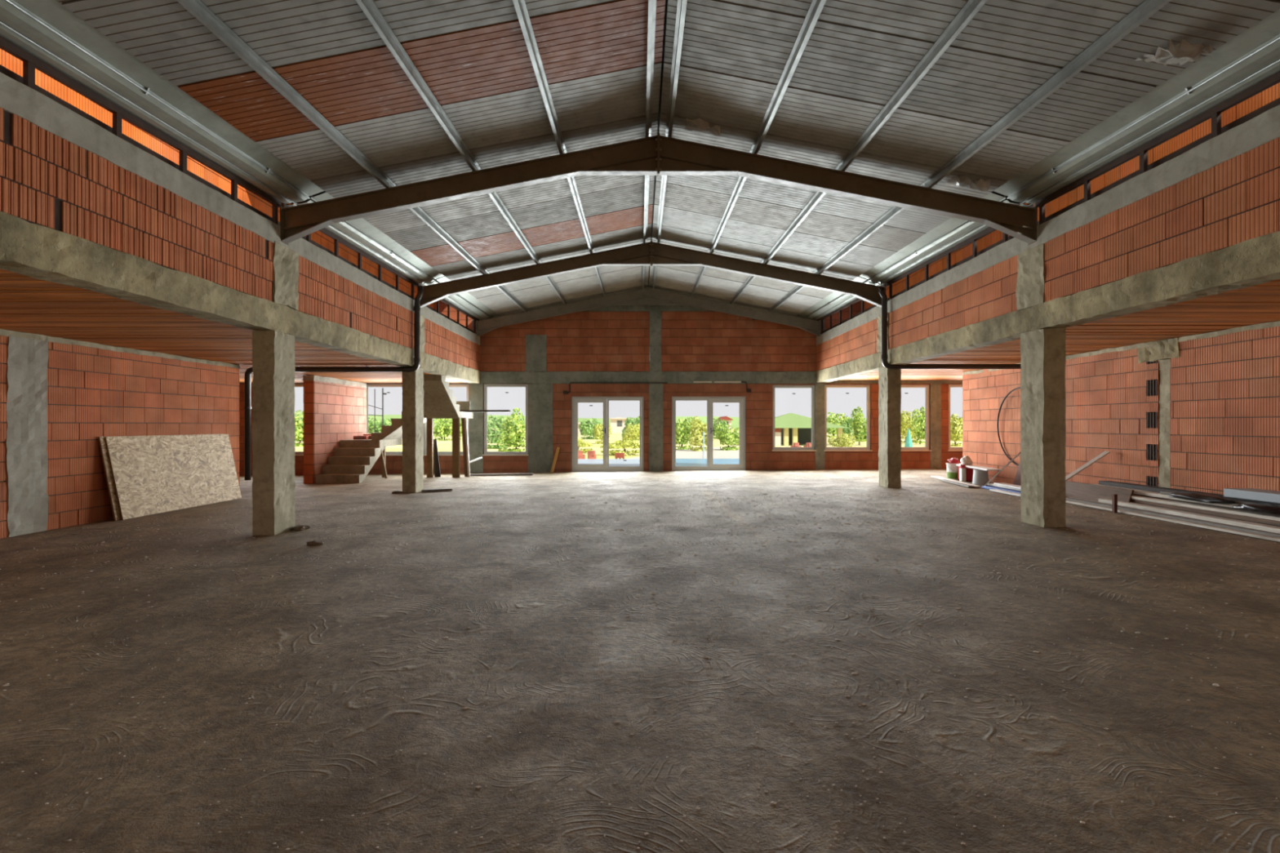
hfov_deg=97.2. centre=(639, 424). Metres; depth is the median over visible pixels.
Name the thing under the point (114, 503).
board
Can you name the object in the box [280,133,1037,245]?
rafter
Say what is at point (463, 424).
prop
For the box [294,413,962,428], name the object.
hills
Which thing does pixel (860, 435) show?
leafy tree
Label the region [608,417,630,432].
house
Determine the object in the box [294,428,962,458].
ground
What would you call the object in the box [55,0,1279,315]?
ceiling
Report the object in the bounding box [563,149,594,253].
steel purlin
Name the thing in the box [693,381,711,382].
conduit
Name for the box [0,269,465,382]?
ceiling
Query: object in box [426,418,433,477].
prop
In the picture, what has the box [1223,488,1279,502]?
foam block
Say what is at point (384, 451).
prop
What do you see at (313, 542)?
lump
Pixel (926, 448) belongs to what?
window
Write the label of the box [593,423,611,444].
leafy bush
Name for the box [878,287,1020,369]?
drain pipe
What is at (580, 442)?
leafy bush
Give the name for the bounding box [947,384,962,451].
window
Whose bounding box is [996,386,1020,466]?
hoop
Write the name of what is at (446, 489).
plank
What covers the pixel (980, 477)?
bucket
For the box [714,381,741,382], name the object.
conduit
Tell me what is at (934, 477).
plank
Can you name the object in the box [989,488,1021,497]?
plank
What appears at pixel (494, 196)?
steel purlin
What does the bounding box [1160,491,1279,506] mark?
plank
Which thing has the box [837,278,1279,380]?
ceiling
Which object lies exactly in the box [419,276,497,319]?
roof purlin
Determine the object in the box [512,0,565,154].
steel purlin
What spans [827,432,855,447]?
leafy bush
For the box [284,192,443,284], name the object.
roof purlin
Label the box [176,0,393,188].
steel purlin
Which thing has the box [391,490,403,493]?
lump
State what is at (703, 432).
post
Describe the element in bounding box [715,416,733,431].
house
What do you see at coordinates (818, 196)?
steel purlin
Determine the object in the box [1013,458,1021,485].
board
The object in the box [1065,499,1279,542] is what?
plank
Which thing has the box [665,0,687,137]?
steel purlin
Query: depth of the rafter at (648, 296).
16.11 m
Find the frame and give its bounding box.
[368,387,386,432]
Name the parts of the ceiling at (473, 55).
roof panel, roof panel, roof panel, roof panel, roof panel, roof panel, roof panel, roof panel, roof panel, roof panel, roof panel, roof panel, roof panel, roof panel, roof panel, roof panel, roof panel, roof panel, roof panel, roof panel, roof panel, roof panel, roof panel, roof panel, roof panel, roof panel, roof panel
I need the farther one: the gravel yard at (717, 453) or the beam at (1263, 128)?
the gravel yard at (717, 453)
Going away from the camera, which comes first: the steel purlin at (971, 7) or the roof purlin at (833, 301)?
the steel purlin at (971, 7)
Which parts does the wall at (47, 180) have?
concrete post, concrete post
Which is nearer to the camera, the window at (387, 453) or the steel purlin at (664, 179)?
the steel purlin at (664, 179)
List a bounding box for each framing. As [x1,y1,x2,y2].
[0,35,281,224]
[277,202,417,299]
[413,283,479,333]
[817,283,888,334]
[885,202,1039,300]
[1035,71,1279,224]
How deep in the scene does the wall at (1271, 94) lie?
7.69 m
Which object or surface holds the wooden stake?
on the floor
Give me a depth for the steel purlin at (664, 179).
9.76 m
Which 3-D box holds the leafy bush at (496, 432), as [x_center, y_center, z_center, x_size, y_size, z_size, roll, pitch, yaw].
[-9.095,0.487,36.074,1.650,2.228,1.168,0,0,0]
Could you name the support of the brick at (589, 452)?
on the brick at (588, 456)
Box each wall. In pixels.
[0,48,433,308]
[0,107,479,371]
[0,328,239,538]
[239,285,962,475]
[302,374,367,484]
[816,137,1279,371]
[863,82,1279,310]
[962,320,1279,494]
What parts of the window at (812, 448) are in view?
sill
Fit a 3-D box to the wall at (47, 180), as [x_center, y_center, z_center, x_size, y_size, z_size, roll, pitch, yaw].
[-4.771,-1.934,6.900,0.306,0.805,19.000,0,0,0]
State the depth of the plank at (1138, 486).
8.45 m
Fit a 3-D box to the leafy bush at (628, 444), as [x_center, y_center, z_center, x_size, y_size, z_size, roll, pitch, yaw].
[-0.840,1.137,28.067,2.356,0.837,1.362,0,0,0]
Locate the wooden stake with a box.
[1111,493,1117,512]
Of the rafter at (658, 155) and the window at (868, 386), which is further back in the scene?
the window at (868, 386)
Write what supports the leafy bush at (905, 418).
on the ground at (442, 446)
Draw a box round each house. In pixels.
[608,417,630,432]
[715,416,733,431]
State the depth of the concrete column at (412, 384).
11.69 m
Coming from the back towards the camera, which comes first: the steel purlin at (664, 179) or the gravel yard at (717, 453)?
the gravel yard at (717, 453)
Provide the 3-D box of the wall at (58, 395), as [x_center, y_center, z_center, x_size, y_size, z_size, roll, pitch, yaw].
[-8.198,0.130,4.385,0.314,2.699,13.990,0,0,0]
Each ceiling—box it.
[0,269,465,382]
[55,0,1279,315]
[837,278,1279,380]
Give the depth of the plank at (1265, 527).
7.24 m
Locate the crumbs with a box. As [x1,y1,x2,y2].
[0,493,1279,852]
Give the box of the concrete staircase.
[315,374,473,483]
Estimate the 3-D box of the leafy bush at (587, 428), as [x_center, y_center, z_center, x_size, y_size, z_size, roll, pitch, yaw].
[-5.083,0.423,59.953,2.978,2.422,2.157,0,0,0]
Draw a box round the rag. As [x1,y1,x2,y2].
[947,457,959,463]
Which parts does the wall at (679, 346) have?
gable post, gable post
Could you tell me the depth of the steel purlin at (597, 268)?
14.25 m
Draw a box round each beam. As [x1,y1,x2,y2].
[0,71,479,345]
[0,210,479,383]
[816,104,1279,345]
[816,231,1279,382]
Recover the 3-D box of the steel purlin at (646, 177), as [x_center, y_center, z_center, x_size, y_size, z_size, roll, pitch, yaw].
[0.108,-3.808,9.605,0.073,0.173,4.480,0,0,0]
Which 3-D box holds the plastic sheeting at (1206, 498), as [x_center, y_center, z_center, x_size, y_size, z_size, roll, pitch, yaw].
[7.520,0.970,7.572,0.272,0.100,0.894,0,0,-4]
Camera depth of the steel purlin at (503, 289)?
14.31 m
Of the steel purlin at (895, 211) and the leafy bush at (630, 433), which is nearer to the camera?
the steel purlin at (895, 211)
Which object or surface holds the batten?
on the floor
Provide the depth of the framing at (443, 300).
14.47 m
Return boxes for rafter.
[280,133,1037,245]
[417,240,885,307]
[476,287,820,337]
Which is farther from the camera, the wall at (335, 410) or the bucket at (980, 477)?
the wall at (335, 410)
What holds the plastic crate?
on the floor
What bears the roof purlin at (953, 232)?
attached to the ceiling at (473, 55)
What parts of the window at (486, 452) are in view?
sill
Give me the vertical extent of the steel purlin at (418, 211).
0.173 m
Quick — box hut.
[774,413,847,445]
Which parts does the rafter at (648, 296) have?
plate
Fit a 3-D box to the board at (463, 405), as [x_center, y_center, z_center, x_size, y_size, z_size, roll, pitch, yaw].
[-5.035,-0.516,16.015,0.430,0.308,0.030,0,0,0]
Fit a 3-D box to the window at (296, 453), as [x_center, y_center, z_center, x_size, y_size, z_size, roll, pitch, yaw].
[-10.460,-0.150,16.450,1.520,2.080,0.160,0,0,0]
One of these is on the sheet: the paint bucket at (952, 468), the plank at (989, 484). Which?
the plank at (989, 484)
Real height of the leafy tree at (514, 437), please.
2.440 m
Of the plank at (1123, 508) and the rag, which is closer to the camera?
the plank at (1123, 508)
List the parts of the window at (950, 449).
sill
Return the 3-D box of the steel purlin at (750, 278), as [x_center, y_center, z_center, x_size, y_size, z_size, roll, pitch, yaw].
[2.611,-3.451,14.117,0.073,0.174,4.525,0,0,0]
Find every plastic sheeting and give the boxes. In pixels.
[1168,492,1234,504]
[1231,502,1279,515]
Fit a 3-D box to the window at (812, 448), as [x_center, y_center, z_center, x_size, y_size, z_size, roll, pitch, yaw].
[4.480,-0.200,16.450,1.280,1.920,0.160,0,0,0]
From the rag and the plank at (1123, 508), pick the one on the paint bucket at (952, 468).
the rag
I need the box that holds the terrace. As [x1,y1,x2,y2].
[577,458,639,466]
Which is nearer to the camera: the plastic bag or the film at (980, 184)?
the film at (980, 184)
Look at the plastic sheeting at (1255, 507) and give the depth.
6.71 m
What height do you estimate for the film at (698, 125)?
0.207 m
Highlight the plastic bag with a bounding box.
[960,455,973,465]
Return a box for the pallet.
[614,453,624,458]
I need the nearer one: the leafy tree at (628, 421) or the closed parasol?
the closed parasol
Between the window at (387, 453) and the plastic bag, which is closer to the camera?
the plastic bag
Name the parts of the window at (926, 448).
sill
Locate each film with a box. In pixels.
[684,117,720,136]
[942,173,991,191]
[1135,38,1212,66]
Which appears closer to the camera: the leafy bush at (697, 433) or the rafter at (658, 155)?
the rafter at (658, 155)
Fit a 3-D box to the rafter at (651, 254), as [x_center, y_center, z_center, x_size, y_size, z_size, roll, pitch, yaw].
[0.240,-3.148,11.850,9.780,1.401,0.160,0,0,0]
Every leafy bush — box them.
[294,409,303,446]
[368,417,393,434]
[433,418,462,440]
[487,415,507,448]
[577,437,592,453]
[578,417,601,439]
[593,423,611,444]
[600,440,639,455]
[622,422,639,440]
[675,416,695,449]
[688,416,706,451]
[714,422,739,450]
[826,412,853,437]
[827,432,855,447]
[900,410,918,442]
[950,413,963,446]
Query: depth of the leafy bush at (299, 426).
39.65 m
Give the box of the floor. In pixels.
[0,468,1279,852]
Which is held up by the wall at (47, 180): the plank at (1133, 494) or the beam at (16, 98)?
the beam at (16, 98)
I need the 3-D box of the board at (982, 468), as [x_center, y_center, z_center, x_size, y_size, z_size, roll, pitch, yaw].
[7.360,0.925,12.275,0.300,0.030,1.461,0,0,7]
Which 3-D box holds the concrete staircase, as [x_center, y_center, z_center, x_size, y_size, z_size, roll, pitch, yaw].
[-6.365,0.085,14.961,3.133,2.690,2.642,0,0,0]
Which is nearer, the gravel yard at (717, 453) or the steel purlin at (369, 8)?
the steel purlin at (369, 8)
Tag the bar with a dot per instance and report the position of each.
(481, 457)
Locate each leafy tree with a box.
[496,408,525,451]
[622,416,639,440]
[713,418,727,439]
[840,417,854,439]
[850,405,866,444]
[910,406,924,444]
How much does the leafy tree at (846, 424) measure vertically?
2.067 m
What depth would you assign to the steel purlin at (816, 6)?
5.55 m
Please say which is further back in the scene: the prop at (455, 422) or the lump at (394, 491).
the prop at (455, 422)
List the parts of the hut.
hut post, hut post, hut post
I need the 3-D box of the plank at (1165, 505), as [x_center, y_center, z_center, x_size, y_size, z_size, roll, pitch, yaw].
[7.475,1.137,7.773,0.190,0.050,3.856,0,0,2]
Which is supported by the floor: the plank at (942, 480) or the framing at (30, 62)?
the plank at (942, 480)
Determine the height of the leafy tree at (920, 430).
2.996 m
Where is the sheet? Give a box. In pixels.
[982,485,1021,493]
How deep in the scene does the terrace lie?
21.04 m
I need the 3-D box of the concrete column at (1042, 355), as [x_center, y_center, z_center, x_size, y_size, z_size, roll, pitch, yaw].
[5.274,0.046,7.387,0.305,2.564,0.450,0,0,0]
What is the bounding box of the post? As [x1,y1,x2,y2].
[702,431,704,458]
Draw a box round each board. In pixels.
[97,434,207,520]
[104,434,241,519]
[433,439,440,476]
[456,401,470,409]
[956,464,1000,471]
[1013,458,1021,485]
[1065,480,1133,502]
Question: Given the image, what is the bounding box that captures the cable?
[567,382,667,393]
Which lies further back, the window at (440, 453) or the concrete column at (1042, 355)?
the window at (440, 453)
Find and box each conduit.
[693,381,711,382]
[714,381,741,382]
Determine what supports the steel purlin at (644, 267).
on the rafter at (651, 254)
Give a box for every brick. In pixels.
[353,435,368,439]
[577,450,582,455]
[587,450,595,455]
[587,455,595,458]
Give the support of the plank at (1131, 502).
on the plank
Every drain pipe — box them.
[244,285,423,479]
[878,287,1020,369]
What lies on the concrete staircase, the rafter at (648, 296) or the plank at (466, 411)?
the plank at (466, 411)
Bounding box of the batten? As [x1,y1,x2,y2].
[550,447,559,473]
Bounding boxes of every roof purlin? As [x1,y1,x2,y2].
[0,0,324,204]
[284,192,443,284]
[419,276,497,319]
[798,276,883,319]
[859,192,1032,284]
[993,8,1279,204]
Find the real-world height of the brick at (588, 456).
0.200 m
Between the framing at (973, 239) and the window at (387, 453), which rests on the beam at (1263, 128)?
the framing at (973, 239)
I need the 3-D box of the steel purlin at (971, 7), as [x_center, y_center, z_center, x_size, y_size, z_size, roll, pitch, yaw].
[2.611,-3.248,2.527,0.073,0.264,9.655,0,0,0]
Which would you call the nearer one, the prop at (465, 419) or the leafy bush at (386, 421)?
the prop at (465, 419)
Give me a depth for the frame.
20.99 m
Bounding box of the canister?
[959,464,966,482]
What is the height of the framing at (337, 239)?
0.437 m
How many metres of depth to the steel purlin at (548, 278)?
14.28 m
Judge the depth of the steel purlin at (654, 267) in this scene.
14.79 m
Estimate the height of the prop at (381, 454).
0.821 m
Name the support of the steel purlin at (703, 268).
on the rafter at (651, 254)
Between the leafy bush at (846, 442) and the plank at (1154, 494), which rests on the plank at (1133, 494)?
the plank at (1154, 494)
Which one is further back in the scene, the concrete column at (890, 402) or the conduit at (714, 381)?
the conduit at (714, 381)
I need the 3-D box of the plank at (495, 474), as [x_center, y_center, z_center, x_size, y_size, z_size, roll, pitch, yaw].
[-3.835,1.367,15.450,1.773,0.065,0.080,0,0,-3]
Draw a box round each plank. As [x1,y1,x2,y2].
[421,488,452,492]
[459,409,510,412]
[470,473,533,475]
[930,475,980,487]
[939,479,974,487]
[987,483,1021,490]
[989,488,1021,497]
[993,482,1021,488]
[1065,497,1144,510]
[1065,497,1279,537]
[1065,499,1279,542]
[1093,484,1237,507]
[1097,498,1279,533]
[1098,480,1279,505]
[1130,498,1279,525]
[1131,494,1279,520]
[1131,502,1279,526]
[1133,493,1279,515]
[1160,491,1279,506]
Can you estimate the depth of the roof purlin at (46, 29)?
4.88 m
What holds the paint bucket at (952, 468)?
on the floor
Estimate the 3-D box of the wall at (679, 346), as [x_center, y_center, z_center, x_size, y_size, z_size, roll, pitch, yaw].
[-0.001,-1.295,16.518,24.008,5.710,0.287,0,0,0]
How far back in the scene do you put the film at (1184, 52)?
4.45 m
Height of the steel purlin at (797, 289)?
0.174 m
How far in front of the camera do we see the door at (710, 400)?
16.45 m
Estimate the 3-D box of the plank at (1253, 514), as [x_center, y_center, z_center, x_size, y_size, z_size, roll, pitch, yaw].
[7.460,1.091,7.307,0.170,0.040,2.787,0,0,0]
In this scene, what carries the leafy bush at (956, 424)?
on the ground at (442, 446)
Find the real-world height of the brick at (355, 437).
0.100 m
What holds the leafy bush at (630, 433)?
on the ground at (442, 446)
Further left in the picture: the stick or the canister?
the canister
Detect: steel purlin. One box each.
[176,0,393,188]
[355,0,479,171]
[391,182,486,274]
[476,166,540,264]
[485,271,528,311]
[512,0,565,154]
[538,260,568,304]
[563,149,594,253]
[592,249,606,296]
[642,240,646,288]
[643,133,651,243]
[645,0,656,137]
[651,240,657,288]
[656,133,667,243]
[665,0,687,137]
[689,249,710,296]
[709,149,753,253]
[728,260,764,304]
[751,0,826,154]
[763,166,839,264]
[767,271,817,311]
[816,182,925,274]
[837,0,987,171]
[923,0,1171,187]
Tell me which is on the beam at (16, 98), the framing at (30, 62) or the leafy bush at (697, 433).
the framing at (30, 62)
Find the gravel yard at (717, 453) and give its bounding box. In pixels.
[628,448,739,458]
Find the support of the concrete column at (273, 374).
on the floor
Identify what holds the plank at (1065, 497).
on the floor
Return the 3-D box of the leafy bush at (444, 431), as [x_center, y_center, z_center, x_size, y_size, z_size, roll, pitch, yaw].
[-18.806,0.344,54.988,3.229,2.614,2.628,0,0,0]
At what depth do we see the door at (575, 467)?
16.45 m
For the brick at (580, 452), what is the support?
on the brick
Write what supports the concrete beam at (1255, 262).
on the concrete column at (1042, 355)
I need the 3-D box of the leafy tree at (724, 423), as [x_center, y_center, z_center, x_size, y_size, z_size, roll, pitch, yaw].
[8.448,0.380,60.000,1.845,2.265,1.473,0,0,0]
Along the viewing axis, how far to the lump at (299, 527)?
7.49 m
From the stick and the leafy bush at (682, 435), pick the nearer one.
the stick
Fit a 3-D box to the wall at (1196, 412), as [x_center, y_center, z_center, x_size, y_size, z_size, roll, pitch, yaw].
[8.040,0.050,5.635,0.280,2.701,16.470,0,0,0]
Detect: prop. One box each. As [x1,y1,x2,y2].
[380,448,387,478]
[382,446,385,477]
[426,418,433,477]
[452,417,460,477]
[461,417,467,476]
[464,417,470,476]
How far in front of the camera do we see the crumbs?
3.76 m
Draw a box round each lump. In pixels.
[289,524,310,530]
[306,540,324,545]
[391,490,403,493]
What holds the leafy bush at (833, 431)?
on the ground at (442, 446)
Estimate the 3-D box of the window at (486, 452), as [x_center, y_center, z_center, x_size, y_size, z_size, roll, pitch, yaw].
[-3.910,-0.150,16.450,1.340,2.080,0.160,0,0,0]
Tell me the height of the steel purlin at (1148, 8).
0.264 m
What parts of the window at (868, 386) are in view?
sill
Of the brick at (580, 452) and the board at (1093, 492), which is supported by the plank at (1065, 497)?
the board at (1093, 492)
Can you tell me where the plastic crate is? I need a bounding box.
[957,465,986,481]
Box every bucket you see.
[946,462,961,479]
[972,469,989,485]
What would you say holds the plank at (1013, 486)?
on the plank at (989, 484)
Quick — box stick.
[984,452,1020,485]
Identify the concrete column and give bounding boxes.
[251,330,295,535]
[401,368,423,493]
[878,366,902,488]
[1020,328,1066,527]
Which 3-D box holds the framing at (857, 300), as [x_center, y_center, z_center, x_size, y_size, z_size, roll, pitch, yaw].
[5.207,-2.824,14.117,0.125,0.516,4.485,0,0,0]
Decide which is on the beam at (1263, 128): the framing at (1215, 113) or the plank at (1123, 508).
the framing at (1215, 113)
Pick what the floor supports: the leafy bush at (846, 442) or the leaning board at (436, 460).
the leaning board at (436, 460)
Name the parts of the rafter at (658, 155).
plate, ridge plate, ridge plate, plate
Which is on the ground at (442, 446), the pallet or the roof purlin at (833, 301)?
the pallet
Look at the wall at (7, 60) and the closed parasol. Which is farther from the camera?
the closed parasol
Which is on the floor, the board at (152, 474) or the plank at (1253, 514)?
the board at (152, 474)
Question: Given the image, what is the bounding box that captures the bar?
[469,456,482,462]
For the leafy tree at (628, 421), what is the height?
2.372 m
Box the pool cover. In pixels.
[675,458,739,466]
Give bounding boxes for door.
[571,396,643,471]
[671,396,745,471]
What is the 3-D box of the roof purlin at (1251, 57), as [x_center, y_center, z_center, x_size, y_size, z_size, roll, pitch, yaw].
[4.805,-2.902,2.527,0.730,0.392,9.615,0,0,0]
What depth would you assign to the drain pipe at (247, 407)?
11.51 m
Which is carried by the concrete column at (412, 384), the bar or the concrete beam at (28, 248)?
the concrete beam at (28, 248)
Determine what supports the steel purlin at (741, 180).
on the rafter at (658, 155)
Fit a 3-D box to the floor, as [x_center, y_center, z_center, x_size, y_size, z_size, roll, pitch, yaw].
[0.000,1.354,6.885,24.600,0.260,19.570,0,0,0]
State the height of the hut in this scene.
2.410 m
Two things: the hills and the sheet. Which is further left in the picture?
the hills
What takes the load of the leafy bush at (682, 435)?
on the ground at (442, 446)
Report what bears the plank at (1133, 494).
on the plank
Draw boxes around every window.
[294,384,303,455]
[365,384,402,455]
[423,384,468,455]
[482,384,528,455]
[772,385,816,451]
[823,384,871,451]
[900,384,931,451]
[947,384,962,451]
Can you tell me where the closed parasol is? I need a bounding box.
[904,427,912,447]
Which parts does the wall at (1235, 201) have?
concrete post, concrete post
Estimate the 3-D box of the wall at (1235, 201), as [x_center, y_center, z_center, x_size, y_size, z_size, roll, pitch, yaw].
[5.244,-1.940,6.900,0.321,0.807,19.001,0,0,0]
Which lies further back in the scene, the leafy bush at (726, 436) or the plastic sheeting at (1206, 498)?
the leafy bush at (726, 436)
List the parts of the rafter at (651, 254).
ridge plate, ridge plate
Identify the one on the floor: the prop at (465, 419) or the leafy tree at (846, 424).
the prop at (465, 419)

